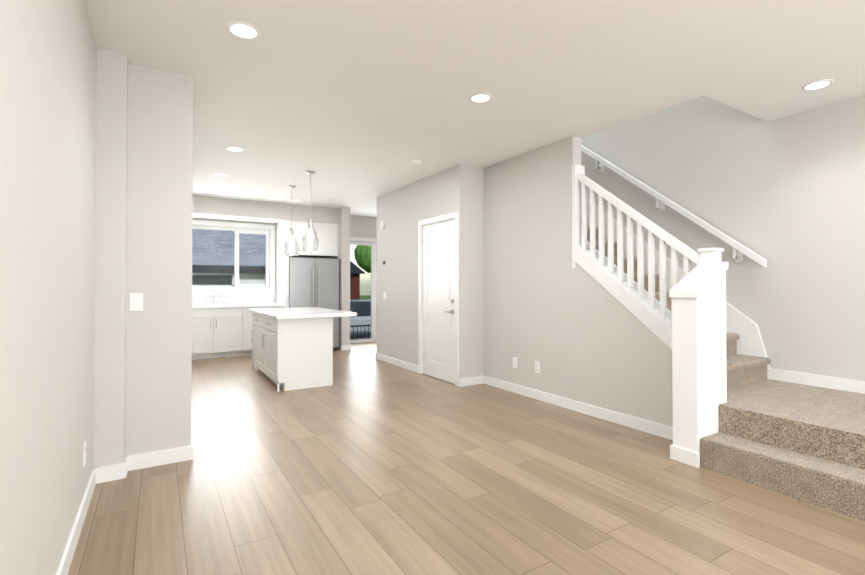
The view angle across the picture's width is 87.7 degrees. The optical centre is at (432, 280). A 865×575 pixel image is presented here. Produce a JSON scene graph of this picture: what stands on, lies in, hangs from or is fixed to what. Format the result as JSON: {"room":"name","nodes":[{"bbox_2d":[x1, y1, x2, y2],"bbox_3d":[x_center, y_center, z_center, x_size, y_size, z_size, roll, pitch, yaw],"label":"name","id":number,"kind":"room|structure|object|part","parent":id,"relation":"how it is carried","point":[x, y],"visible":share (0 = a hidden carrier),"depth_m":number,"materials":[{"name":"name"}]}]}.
{"room":"empty living room","nodes":[
{"label":"empty living room","id":0,"kind":"room"},
{"bbox_2d":[0,0,192,574],"bbox_3d":[-1.539,-0.098,2.276,0.660,2.600,12.150,0,-1,-31],"label":"wall","id":1,"kind":"structure","parent":0,"point":[96,176],"depth_m":2.16,"materials":[{"name":"grey paint"}]},
{"bbox_2d":[56,467,99,574],"bbox_3d":[-0.323,1.131,-0.082,0.013,0.092,6.480,0,-1,-31],"label":"baseboard","id":2,"kind":"structure","parent":1,"relation":"attached to","point":[66,560],"depth_m":2.09,"materials":[{"name":"white paint"}]},
{"bbox_2d":[83,441,85,467],"bbox_3d":[-1.788,0.892,2.318,0.009,0.115,0.072,0,-1,-31],"label":"outlet","id":3,"kind":"object","parent":1,"relation":"attached to","point":[84,453],"visible":1,"depth_m":2.30,"materials":[{"name":"white plastic"}]},
{"bbox_2d":[130,293,142,310],"bbox_3d":[-1.903,0.139,2.894,0.072,0.115,0.010,0,-1,-31],"label":"light switch","id":4,"kind":"object","parent":1,"relation":"attached to","point":[136,301],"visible":1,"depth_m":2.89,"materials":[{"name":"white plastic"}]},
{"bbox_2d":[120,445,191,476],"bbox_3d":[-1.790,1.163,2.941,0.360,0.092,0.030,0,-1,-31],"label":"baseboard","id":5,"kind":"structure","parent":1,"relation":"attached to","point":[151,459],"depth_m":2.93,"materials":[{"name":"white paint"}]},
{"bbox_2d":[192,215,376,294],"bbox_3d":[-2.464,-0.029,8.689,4.450,2.600,0.160,0,-1,-31],"label":"wall","id":6,"kind":"structure","parent":0,"point":[363,226],"depth_m":9.19,"materials":[{"name":"grey paint"}]},
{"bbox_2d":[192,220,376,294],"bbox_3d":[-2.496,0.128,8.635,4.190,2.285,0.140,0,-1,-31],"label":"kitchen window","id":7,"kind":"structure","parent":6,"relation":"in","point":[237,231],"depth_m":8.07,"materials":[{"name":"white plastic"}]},
{"bbox_2d":[276,220,337,307],"bbox_3d":[-2.288,0.107,8.272,0.977,2.318,0.727,0,-1,-31],"label":"upper cabinet","id":8,"kind":"object","parent":6,"relation":"attached to","point":[327,234],"visible":0.67,"depth_m":8.07,"materials":[{"name":"white paint"}]},
{"bbox_2d":[350,241,376,342],"bbox_3d":[-1.304,0.241,9.406,1.190,2.075,0.060,0,-1,-31],"label":"glass door","id":9,"kind":"structure","parent":6,"relation":"in","point":[373,290],"depth_m":9.41,"materials":[{"name":"white plastic"}]},
{"bbox_2d":[331,207,349,349],"bbox_3d":[-1.783,-0.030,8.542,0.160,2.599,0.799,0,-1,-31],"label":"wall","id":10,"kind":"structure","parent":0,"point":[343,256],"depth_m":8.21,"materials":[{"name":"grey paint"}]},
{"bbox_2d":[341,345,350,349],"bbox_3d":[-1.706,1.223,8.570,0.013,0.092,0.813,0,-1,-31],"label":"baseboard","id":11,"kind":"structure","parent":10,"relation":"attached to","point":[348,347],"depth_m":8.18,"materials":[{"name":"white paint"}]},
{"bbox_2d":[376,164,471,378],"bbox_3d":[-0.240,-0.055,6.286,0.120,2.599,2.340,0,-1,-31],"label":"wall","id":12,"kind":"structure","parent":0,"point":[402,211],"depth_m":6.26,"materials":[{"name":"grey paint"}]},
{"bbox_2d":[381,221,384,228],"bbox_3d":[-0.776,-0.867,7.022,0.036,0.130,0.100,0,-1,-31],"label":"door chime","id":13,"kind":"object","parent":12,"relation":"attached to","point":[382,224],"visible":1,"depth_m":6.99,"materials":[{"name":"white plastic"}]},
{"bbox_2d":[375,353,417,372],"bbox_3d":[-0.550,1.203,6.653,0.013,0.092,1.393,0,-1,-31],"label":"baseboard","id":14,"kind":"structure","parent":12,"relation":"attached to","point":[409,366],"depth_m":6.58,"materials":[{"name":"white paint"}]},
{"bbox_2d":[418,211,458,385],"bbox_3d":[0.106,0.216,5.692,0.126,2.045,0.940,0,-1,-31],"label":"door frame","id":15,"kind":"structure","parent":12,"relation":"attached to","point":[439,219],"depth_m":5.74,"materials":[{"name":"white paint"}]},
{"bbox_2d":[423,219,454,383],"bbox_3d":[0.066,0.252,5.673,0.087,1.960,0.792,0,-1,-31],"label":"entry door","id":16,"kind":"structure","parent":12,"relation":"in","point":[438,300],"depth_m":5.66,"materials":[{"name":"white paint"}]},
{"bbox_2d":[459,376,483,386],"bbox_3d":[0.457,1.189,5.320,0.343,0.092,0.013,0,-1,-31],"label":"baseboard","id":17,"kind":"structure","parent":12,"relation":"attached to","point":[476,380],"depth_m":5.31,"materials":[{"name":"white paint"}]},
{"bbox_2d":[68,342,864,574],"bbox_3d":[0.359,1.274,3.421,5.430,0.120,12.150,0,-1,-31],"label":"floor","id":18,"kind":"structure","parent":0,"point":[366,463],"depth_m":2.49,"materials":[{"name":"brown wood"}]},
{"bbox_2d":[192,306,247,359],"bbox_3d":[-3.702,0.852,7.454,1.052,0.810,0.635,0,-1,-31],"label":"base cabinet","id":19,"kind":"object","parent":18,"relation":"on","point":[223,324],"depth_m":7.26,"materials":[{"name":"white paint"}]},
{"bbox_2d":[209,353,225,357],"bbox_3d":[-3.486,1.208,7.308,0.260,0.060,0.008,0,-1,-31],"label":"air vent","id":20,"kind":"object","parent":19,"relation":"attached to","point":[217,355],"visible":1,"depth_m":7.30,"materials":[{"name":"white plastic"}]},
{"bbox_2d":[192,302,283,309],"bbox_3d":[-3.437,0.429,7.610,1.664,0.040,0.652,0,-1,-31],"label":"countertop","id":21,"kind":"structure","parent":19,"relation":"on","point":[227,305],"depth_m":7.42,"materials":[{"name":"white stone"}]},
{"bbox_2d":[214,288,219,304],"bbox_3d":[-3.664,0.266,7.678,0.094,0.286,0.183,0,-1,-31],"label":"faucet","id":22,"kind":"object","parent":21,"relation":"on","point":[215,302],"visible":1,"depth_m":7.71,"materials":[{"name":"silver metal"}]},
{"bbox_2d":[248,306,283,355],"bbox_3d":[-3.040,0.857,7.858,0.720,0.810,0.635,0,-1,-31],"label":"base cabinet","id":23,"kind":"object","parent":18,"relation":"on","point":[250,314],"depth_m":7.50,"materials":[{"name":"white paint"}]},
{"bbox_2d":[250,311,332,391],"bbox_3d":[-1.864,0.835,5.807,0.663,0.810,1.550,0,-1,-31],"label":"kitchen island","id":24,"kind":"object","parent":18,"relation":"on","point":[292,348],"depth_m":5.19,"materials":[{"name":"white paint"}]},
{"bbox_2d":[249,307,356,318],"bbox_3d":[-1.735,0.410,5.858,0.935,0.040,1.675,0,-1,-31],"label":"island countertop","id":25,"kind":"structure","parent":24,"relation":"on","point":[300,312],"depth_m":5.45,"materials":[{"name":"white stone"}]},
{"bbox_2d":[289,256,338,349],"bbox_3d":[-2.248,0.423,8.239,0.890,1.685,0.786,0,-1,-31],"label":"fridge","id":26,"kind":"object","parent":18,"relation":"on","point":[313,281],"visible":0.5,"depth_m":7.96,"materials":[{"name":"grey metal"}]},
{"bbox_2d":[587,217,864,521],"bbox_3d":[2.131,-0.263,3.729,1.498,2.960,6.800,0,-1,-31],"label":"staircase","id":27,"kind":"structure","parent":18,"relation":"on","point":[803,442],"depth_m":2.75,"materials":[{"name":"carpet"}]},
{"bbox_2d":[572,164,727,467],"bbox_3d":[1.579,0.055,3.626,0.517,2.320,1.362,0,-1,-31],"label":"rail","id":28,"kind":"object","parent":27,"relation":"on","point":[691,333],"visible":0.98,"depth_m":3.16,"materials":[{"name":"white paint"}]},
{"bbox_2d":[85,0,864,216],"bbox_3d":[0.359,-1.566,3.452,5.430,0.360,12.150,0,-1,-31],"label":"ceiling","id":29,"kind":"structure","parent":0,"point":[356,106],"depth_m":3.00,"materials":[{"name":"white paint"}]},
{"bbox_2d":[214,173,228,176],"bbox_3d":[-2.709,-1.357,5.776,0.180,0.008,0.180,0,-1,-31],"label":"recessed light","id":30,"kind":"object","parent":29,"relation":"in","point":[221,174],"visible":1,"depth_m":5.75,"materials":[{"name":"white plastic"}]},
{"bbox_2d":[226,146,243,151],"bbox_3d":[-2.055,-1.368,4.687,0.180,0.008,0.180,0,-1,-31],"label":"recessed light","id":31,"kind":"object","parent":29,"relation":"in","point":[235,148],"visible":0.98,"depth_m":4.66,"materials":[{"name":"white plastic"}]},
{"bbox_2d":[226,21,260,39],"bbox_3d":[-1.053,-1.391,2.511,0.180,0.008,0.180,0,-1,-31],"label":"recessed light","id":32,"kind":"object","parent":29,"relation":"in","point":[243,30],"visible":1,"depth_m":2.50,"materials":[{"name":"white plastic"}]},
{"bbox_2d":[192,195,337,223],"bbox_3d":[-3.033,-1.197,7.908,2.649,0.279,0.599,0,-1,-31],"label":"soffit","id":33,"kind":"object","parent":29,"relation":"attached to","point":[205,207],"depth_m":7.66,"materials":[{"name":"grey paint"}]},
{"bbox_2d":[283,185,299,255],"bbox_3d":[-2.016,-0.854,6.440,0.226,0.998,0.226,0,-1,-31],"label":"pendant light","id":34,"kind":"object","parent":29,"relation":"hanging from","point":[291,232],"visible":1,"depth_m":6.42,"materials":[{"name":"clear glass"}]},
{"bbox_2d":[301,171,318,251],"bbox_3d":[-1.531,-0.863,5.647,0.226,0.998,0.226,0,-1,-31],"label":"pendant light","id":35,"kind":"object","parent":29,"relation":"hanging from","point":[310,221],"visible":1,"depth_m":5.62,"materials":[{"name":"clear glass"}]},
{"bbox_2d":[410,160,421,165],"bbox_3d":[-0.188,-1.348,5.160,0.140,0.038,0.140,0,-1,-31],"label":"smoke detector","id":36,"kind":"object","parent":29,"relation":"attached to","point":[415,162],"visible":1,"depth_m":5.12,"materials":[{"name":"white plastic"}]},
{"bbox_2d":[469,93,492,102],"bbox_3d":[0.365,-1.382,3.412,0.180,0.008,0.180,0,-1,-31],"label":"recessed light","id":37,"kind":"object","parent":29,"relation":"in","point":[480,97],"visible":1,"depth_m":3.40,"materials":[{"name":"white plastic"}]},
{"bbox_2d":[801,79,833,90],"bbox_3d":[2.726,-1.384,3.191,0.180,0.008,0.180,0,-1,-31],"label":"recessed light","id":38,"kind":"object","parent":29,"relation":"in","point":[818,84],"visible":1,"depth_m":3.18,"materials":[{"name":"white plastic"}]},
{"bbox_2d":[484,136,672,427],"bbox_3d":[0.776,-1.416,5.310,0.120,5.300,4.850,0,-1,-31],"label":"wall","id":39,"kind":"structure","parent":0,"point":[579,333],"depth_m":4.45,"materials":[{"name":"grey paint"}]},
{"bbox_2d":[513,357,516,367],"bbox_3d":[0.905,0.900,4.948,0.009,0.115,0.072,0,-1,-31],"label":"outlet","id":40,"kind":"object","parent":39,"relation":"attached to","point":[514,362],"visible":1,"depth_m":4.95,"materials":[{"name":"white plastic"}]},
{"bbox_2d":[535,361,539,372],"bbox_3d":[1.083,0.897,4.658,0.009,0.115,0.072,0,-1,-31],"label":"outlet","id":41,"kind":"object","parent":39,"relation":"attached to","point":[537,367],"visible":1,"depth_m":4.65,"materials":[{"name":"white plastic"}]},
{"bbox_2d":[484,376,672,439],"bbox_3d":[1.275,1.178,4.336,0.013,0.092,2.545,0,-1,-31],"label":"baseboard","id":42,"kind":"structure","parent":39,"relation":"attached to","point":[653,428],"depth_m":4.09,"materials":[{"name":"white paint"}]},
{"bbox_2d":[587,199,683,319],"bbox_3d":[1.222,-0.535,4.700,0.016,2.825,3.140,0,-1,-31],"label":"trim","id":43,"kind":"structure","parent":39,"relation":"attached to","point":[668,262],"depth_m":4.84,"materials":[{"name":"white paint"}]},
{"bbox_2d":[581,95,864,380],"bbox_3d":[2.480,-1.422,4.746,0.140,5.300,12.150,0,-1,-31],"label":"wall","id":44,"kind":"structure","parent":0,"point":[784,197],"depth_m":3.87,"materials":[{"name":"grey paint"}]},
{"bbox_2d":[581,145,766,266],"bbox_3d":[2.067,-1.315,5.184,0.104,2.426,3.070,0,-1,-31],"label":"handrail","id":45,"kind":"object","parent":44,"relation":"attached to","point":[741,251],"visible":0.77,"depth_m":4.46,"materials":[{"name":"white paint"}]},
{"bbox_2d":[726,302,770,378],"bbox_3d":[2.087,-0.529,5.229,0.016,2.825,3.140,0,-1,-31],"label":"trim","id":46,"kind":"structure","parent":44,"relation":"attached to","point":[746,329],"depth_m":4.03,"materials":[{"name":"white paint"}]},
{"bbox_2d":[770,369,864,393],"bbox_3d":[4.188,0.966,1.779,0.013,0.462,4.950,0,-1,-31],"label":"baseboard","id":47,"kind":"structure","parent":44,"relation":"attached to","point":[850,385],"depth_m":3.58,"materials":[{"name":"white paint"}]},
{"label":"outside","id":48,"kind":"structure","parent":0,"visible":0},
{"bbox_2d":[192,229,376,339],"bbox_3d":[-17.098,-1.850,47.401,100.000,9.371,81.050,0,-1,-31],"label":"scenery","id":49,"kind":"structure","parent":48,"point":[211,267],"depth_m":12.86,"materials":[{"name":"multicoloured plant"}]},
{"bbox_3d":[-1.977,1.720,12.448,4.650,0.978,0.050,0,-1,-31],"label":"railing","id":50,"kind":"part","parent":49,"relation":"part of","materials":[{"name":"black metal"}]}
]}

